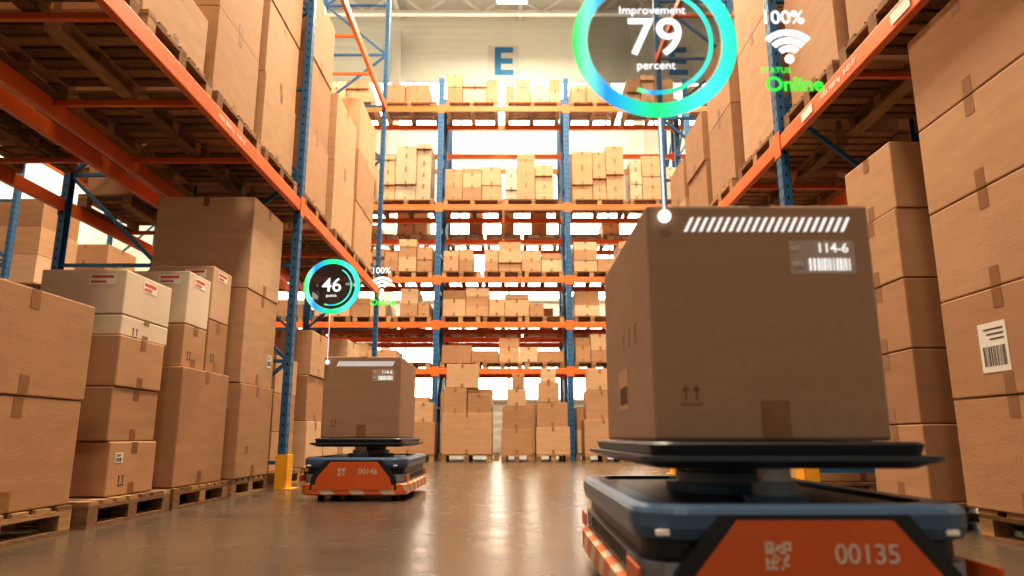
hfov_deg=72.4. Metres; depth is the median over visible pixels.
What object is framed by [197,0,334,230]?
load
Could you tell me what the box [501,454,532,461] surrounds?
wooden pallet
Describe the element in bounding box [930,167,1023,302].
cardboard box
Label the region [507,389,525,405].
cardboard box
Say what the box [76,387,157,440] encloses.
cardboard box
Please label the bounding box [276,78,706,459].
rack
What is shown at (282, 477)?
guard
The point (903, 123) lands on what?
load
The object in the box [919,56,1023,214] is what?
cardboard box
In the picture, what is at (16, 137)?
load
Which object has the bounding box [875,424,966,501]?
cardboard box
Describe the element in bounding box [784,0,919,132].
load
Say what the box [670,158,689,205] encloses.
load
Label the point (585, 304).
box
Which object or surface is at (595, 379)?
cardboard box
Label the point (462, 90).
box
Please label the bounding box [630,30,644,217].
steel column
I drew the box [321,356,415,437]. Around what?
cardboard box
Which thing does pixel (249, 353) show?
cardboard box
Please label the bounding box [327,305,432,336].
box
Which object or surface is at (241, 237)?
cardboard box
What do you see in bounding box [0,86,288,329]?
rack
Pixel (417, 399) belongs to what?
box
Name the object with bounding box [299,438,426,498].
robot
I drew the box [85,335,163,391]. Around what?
cardboard box
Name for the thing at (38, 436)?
cardboard box
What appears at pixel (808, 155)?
load
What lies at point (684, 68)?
sign
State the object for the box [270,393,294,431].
cardboard box
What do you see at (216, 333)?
cardboard box
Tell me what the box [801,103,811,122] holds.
label
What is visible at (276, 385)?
cardboard box
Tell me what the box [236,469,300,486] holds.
wooden pallet
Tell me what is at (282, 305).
box
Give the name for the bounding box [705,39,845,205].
load
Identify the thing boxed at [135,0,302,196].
load
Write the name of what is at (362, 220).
load
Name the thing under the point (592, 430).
cardboard box
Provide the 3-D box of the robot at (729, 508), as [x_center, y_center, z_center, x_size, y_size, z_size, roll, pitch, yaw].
[0.720,0.759,2.339,0.857,0.487,1.432,0,-12,0]
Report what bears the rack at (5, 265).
on the floor
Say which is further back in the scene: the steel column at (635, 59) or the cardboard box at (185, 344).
the steel column at (635, 59)
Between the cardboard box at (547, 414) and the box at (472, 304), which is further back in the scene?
the box at (472, 304)
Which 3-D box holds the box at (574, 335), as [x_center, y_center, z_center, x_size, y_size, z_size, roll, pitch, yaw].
[2.760,0.921,17.849,2.700,0.816,1.020,0,-12,0]
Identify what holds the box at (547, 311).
on the rack at (383, 342)
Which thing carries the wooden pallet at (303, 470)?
on the floor
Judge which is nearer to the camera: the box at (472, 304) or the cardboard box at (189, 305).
the cardboard box at (189, 305)
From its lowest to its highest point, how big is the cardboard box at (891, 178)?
0.426 m
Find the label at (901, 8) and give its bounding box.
[890,0,909,25]
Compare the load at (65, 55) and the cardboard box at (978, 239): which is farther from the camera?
the load at (65, 55)
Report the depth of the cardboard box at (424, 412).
14.58 m
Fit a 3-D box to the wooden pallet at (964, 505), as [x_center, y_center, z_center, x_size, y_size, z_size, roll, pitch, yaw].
[2.910,1.335,4.220,1.100,0.144,0.850,0,-12,0]
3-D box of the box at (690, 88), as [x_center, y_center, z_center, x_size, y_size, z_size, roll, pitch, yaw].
[4.952,-4.691,17.610,1.245,0.796,1.020,0,-12,0]
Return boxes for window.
[278,213,636,301]
[299,328,602,400]
[332,81,705,124]
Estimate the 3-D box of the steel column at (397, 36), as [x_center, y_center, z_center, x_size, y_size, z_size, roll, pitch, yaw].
[-4.100,-1.991,23.579,0.300,14.700,0.240,0,-12,0]
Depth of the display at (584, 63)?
2.15 m
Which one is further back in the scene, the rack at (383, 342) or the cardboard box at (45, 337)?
the rack at (383, 342)
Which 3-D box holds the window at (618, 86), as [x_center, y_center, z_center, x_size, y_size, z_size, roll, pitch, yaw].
[-0.100,-6.503,24.840,17.160,1.810,0.100,0,-12,0]
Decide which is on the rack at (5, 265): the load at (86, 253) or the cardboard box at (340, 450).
the load at (86, 253)
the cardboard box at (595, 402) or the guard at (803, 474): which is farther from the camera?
the cardboard box at (595, 402)
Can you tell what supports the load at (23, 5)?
on the rack at (119, 12)
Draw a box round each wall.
[0,153,129,253]
[129,17,734,452]
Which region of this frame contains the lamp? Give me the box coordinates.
[496,0,527,3]
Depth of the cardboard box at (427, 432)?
14.44 m
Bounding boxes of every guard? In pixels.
[274,454,297,489]
[665,469,675,474]
[795,469,819,481]
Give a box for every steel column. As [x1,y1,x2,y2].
[380,30,401,349]
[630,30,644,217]
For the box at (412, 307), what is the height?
0.864 m
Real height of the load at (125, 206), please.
2.146 m
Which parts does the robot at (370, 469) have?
orange panel, trim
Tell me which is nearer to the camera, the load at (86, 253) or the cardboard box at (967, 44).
the cardboard box at (967, 44)
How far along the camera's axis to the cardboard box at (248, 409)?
6.17 m
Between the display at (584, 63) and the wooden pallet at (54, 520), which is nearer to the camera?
the display at (584, 63)
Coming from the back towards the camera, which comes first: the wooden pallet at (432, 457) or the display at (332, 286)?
the wooden pallet at (432, 457)
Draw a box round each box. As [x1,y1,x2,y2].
[0,278,94,400]
[0,395,80,513]
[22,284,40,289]
[40,270,171,327]
[69,441,155,496]
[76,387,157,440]
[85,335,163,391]
[92,315,167,345]
[132,271,210,329]
[149,266,231,325]
[152,197,283,304]
[152,366,228,487]
[162,324,205,369]
[203,319,227,374]
[221,383,272,478]
[223,288,276,387]
[267,432,292,471]
[270,355,297,396]
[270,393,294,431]
[274,330,327,379]
[276,300,312,328]
[289,421,321,467]
[294,375,323,421]
[312,289,433,328]
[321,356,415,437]
[322,447,336,455]
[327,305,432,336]
[328,339,358,356]
[331,80,381,124]
[337,447,353,453]
[362,239,434,285]
[371,213,434,249]
[373,157,378,215]
[383,144,435,217]
[386,422,437,453]
[387,85,437,124]
[414,403,435,421]
[415,397,431,459]
[438,389,498,459]
[441,288,563,328]
[441,413,492,453]
[442,242,563,285]
[443,167,501,217]
[443,388,467,412]
[445,74,498,124]
[446,308,559,336]
[446,364,478,389]
[448,199,558,249]
[467,394,490,412]
[501,429,531,453]
[502,406,529,428]
[505,403,562,459]
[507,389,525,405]
[512,374,523,388]
[535,427,569,453]
[536,403,567,426]
[538,382,558,402]
[540,369,555,381]
[571,223,629,249]
[572,291,605,328]
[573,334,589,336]
[574,407,607,459]
[581,419,611,453]
[583,390,607,419]
[585,369,606,390]
[604,204,890,440]
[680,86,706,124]
[791,469,875,481]
[845,142,927,223]
[868,208,937,288]
[875,278,946,354]
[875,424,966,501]
[882,349,961,424]
[907,0,1023,131]
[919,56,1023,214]
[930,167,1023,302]
[941,278,1023,398]
[954,394,1023,514]
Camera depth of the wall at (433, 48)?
25.27 m
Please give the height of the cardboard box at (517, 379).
0.316 m
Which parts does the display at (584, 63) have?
pointer stem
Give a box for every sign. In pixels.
[488,46,517,80]
[662,46,692,80]
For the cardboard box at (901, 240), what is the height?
0.426 m
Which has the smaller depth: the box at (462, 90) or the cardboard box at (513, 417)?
the cardboard box at (513, 417)
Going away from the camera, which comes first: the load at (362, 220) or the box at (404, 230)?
the load at (362, 220)
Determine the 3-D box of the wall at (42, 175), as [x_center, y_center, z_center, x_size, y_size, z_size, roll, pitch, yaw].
[-13.100,-5.630,8.864,0.200,15.700,31.000,0,-12,0]
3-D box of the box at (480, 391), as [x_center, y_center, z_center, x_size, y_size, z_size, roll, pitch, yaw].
[-0.958,3.111,15.952,1.325,1.544,1.020,0,-12,0]
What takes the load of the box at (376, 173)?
attached to the rack at (438, 330)
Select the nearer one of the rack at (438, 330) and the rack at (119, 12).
the rack at (119, 12)
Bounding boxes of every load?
[0,0,139,16]
[0,0,212,99]
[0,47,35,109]
[0,70,125,172]
[0,199,79,283]
[66,0,263,155]
[74,244,135,270]
[77,140,204,230]
[78,165,89,181]
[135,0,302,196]
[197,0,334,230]
[281,98,375,282]
[282,93,356,261]
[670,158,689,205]
[685,111,712,205]
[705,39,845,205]
[733,0,909,183]
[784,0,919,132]
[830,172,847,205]
[838,0,949,66]
[898,119,910,141]
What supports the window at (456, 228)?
in the wall at (433, 48)
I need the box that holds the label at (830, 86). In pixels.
[820,57,854,98]
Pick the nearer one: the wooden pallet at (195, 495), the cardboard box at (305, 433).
the wooden pallet at (195, 495)
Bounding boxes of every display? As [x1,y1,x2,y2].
[304,259,394,363]
[572,0,823,222]
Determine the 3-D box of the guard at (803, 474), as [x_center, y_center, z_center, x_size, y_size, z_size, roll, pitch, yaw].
[2.215,1.471,5.310,0.170,0.330,0.280,0,-12,0]
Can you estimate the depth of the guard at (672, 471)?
9.52 m
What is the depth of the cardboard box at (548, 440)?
14.42 m
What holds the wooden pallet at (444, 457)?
on the floor
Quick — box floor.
[0,453,1023,575]
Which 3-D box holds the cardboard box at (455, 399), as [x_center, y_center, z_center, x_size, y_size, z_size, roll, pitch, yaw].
[-1.190,2.412,14.914,0.480,0.516,0.582,0,-12,0]
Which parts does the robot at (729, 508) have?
trim, orange panel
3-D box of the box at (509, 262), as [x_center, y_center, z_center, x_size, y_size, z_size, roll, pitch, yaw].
[-0.215,-0.561,16.732,2.810,0.850,1.020,0,-12,0]
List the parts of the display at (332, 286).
pointer stem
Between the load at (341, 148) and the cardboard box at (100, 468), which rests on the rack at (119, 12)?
the load at (341, 148)
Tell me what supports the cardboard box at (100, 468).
on the wooden pallet at (84, 514)
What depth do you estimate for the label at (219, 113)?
5.58 m
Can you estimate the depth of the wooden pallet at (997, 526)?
3.43 m
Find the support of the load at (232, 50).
on the rack at (119, 12)
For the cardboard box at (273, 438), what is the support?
on the wooden pallet at (295, 472)
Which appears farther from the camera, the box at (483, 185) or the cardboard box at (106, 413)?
the box at (483, 185)
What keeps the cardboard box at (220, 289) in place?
on the cardboard box at (216, 333)
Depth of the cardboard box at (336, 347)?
10.25 m
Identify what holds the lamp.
hanging from the ceiling
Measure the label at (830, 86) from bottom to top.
0.051 m
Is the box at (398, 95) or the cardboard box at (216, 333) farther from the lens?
the box at (398, 95)
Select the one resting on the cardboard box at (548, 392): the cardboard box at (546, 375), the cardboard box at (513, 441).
the cardboard box at (546, 375)
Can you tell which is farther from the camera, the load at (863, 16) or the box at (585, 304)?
the box at (585, 304)
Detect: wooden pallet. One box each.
[0,505,71,547]
[1,490,170,528]
[98,481,227,510]
[180,475,267,497]
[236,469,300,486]
[292,468,308,474]
[425,454,437,461]
[441,454,492,461]
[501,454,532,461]
[535,454,570,461]
[581,454,624,461]
[794,478,876,490]
[953,502,1023,527]
[978,509,1023,547]
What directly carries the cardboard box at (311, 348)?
on the cardboard box at (309, 389)
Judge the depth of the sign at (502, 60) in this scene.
25.18 m
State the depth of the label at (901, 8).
4.02 m
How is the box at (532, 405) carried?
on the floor
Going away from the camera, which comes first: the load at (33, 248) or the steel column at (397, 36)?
the load at (33, 248)
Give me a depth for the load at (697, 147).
8.66 m
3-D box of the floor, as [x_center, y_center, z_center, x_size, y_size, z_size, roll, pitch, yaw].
[-0.500,2.167,7.309,25.400,0.200,31.200,0,-12,0]
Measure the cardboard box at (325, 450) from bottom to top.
0.415 m
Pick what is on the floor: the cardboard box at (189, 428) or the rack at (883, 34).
the rack at (883, 34)
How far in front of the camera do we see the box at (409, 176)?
16.73 m
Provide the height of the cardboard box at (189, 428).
0.852 m
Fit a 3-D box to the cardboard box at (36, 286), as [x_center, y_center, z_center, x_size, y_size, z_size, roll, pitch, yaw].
[-4.250,0.234,6.156,0.702,0.398,0.722,0,-12,0]
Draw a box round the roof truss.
[328,0,733,19]
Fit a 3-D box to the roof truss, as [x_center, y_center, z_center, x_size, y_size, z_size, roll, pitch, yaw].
[-0.500,-12.819,10.392,25.052,1.000,31.000,0,-12,0]
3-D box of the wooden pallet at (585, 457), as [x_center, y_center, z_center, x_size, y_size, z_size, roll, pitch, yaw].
[1.900,3.562,14.701,0.800,0.144,0.800,0,-12,0]
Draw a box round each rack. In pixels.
[0,0,390,489]
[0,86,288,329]
[0,153,155,279]
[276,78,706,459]
[323,116,685,402]
[652,0,929,472]
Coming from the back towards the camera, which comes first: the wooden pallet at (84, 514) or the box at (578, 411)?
the box at (578, 411)
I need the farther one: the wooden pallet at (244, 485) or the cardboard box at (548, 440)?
the cardboard box at (548, 440)
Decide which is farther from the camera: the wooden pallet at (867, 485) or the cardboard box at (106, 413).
the wooden pallet at (867, 485)
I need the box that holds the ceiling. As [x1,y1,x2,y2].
[322,0,733,9]
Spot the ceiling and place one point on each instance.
(403, 4)
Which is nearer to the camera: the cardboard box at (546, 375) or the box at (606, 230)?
the cardboard box at (546, 375)
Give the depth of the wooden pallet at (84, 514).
4.19 m
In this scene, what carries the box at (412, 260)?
attached to the rack at (438, 330)
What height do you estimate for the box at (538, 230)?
1.093 m
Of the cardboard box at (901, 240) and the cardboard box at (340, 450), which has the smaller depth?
the cardboard box at (901, 240)
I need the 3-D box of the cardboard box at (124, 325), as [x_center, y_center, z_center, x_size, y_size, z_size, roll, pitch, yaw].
[-2.709,0.288,4.661,0.542,0.126,0.602,0,-12,0]
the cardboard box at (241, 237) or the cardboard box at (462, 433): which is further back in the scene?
the cardboard box at (462, 433)
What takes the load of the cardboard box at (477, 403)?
on the cardboard box at (462, 433)
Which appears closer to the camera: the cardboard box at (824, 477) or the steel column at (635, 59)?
the cardboard box at (824, 477)
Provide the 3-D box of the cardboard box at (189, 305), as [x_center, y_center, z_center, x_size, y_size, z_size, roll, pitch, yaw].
[-2.683,0.104,5.405,0.533,0.396,0.383,0,-12,0]
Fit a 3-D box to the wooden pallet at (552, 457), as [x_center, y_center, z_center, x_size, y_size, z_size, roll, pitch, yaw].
[0.850,3.562,14.701,0.700,0.144,0.800,0,-12,0]
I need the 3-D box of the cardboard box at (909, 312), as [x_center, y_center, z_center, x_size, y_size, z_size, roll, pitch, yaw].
[2.701,0.203,4.378,0.783,0.416,0.592,0,-12,0]
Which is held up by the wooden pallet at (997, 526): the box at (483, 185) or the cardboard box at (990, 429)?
the cardboard box at (990, 429)
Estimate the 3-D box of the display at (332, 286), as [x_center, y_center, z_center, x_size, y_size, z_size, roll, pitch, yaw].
[-1.410,0.197,6.040,0.802,0.923,0.011,0,-12,0]
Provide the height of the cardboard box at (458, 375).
0.496 m
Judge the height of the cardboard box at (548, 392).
0.416 m
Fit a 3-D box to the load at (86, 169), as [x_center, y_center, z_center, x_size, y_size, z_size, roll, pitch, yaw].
[-8.550,-3.106,15.024,1.060,1.719,1.100,0,-12,0]
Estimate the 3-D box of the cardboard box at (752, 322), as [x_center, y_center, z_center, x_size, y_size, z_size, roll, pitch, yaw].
[0.720,0.186,2.463,0.656,0.682,0.965,0,-12,0]
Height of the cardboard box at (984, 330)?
0.516 m
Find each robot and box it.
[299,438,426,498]
[582,440,1004,575]
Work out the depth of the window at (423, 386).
22.82 m
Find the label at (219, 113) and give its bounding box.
[219,113,244,144]
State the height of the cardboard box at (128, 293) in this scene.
0.286 m

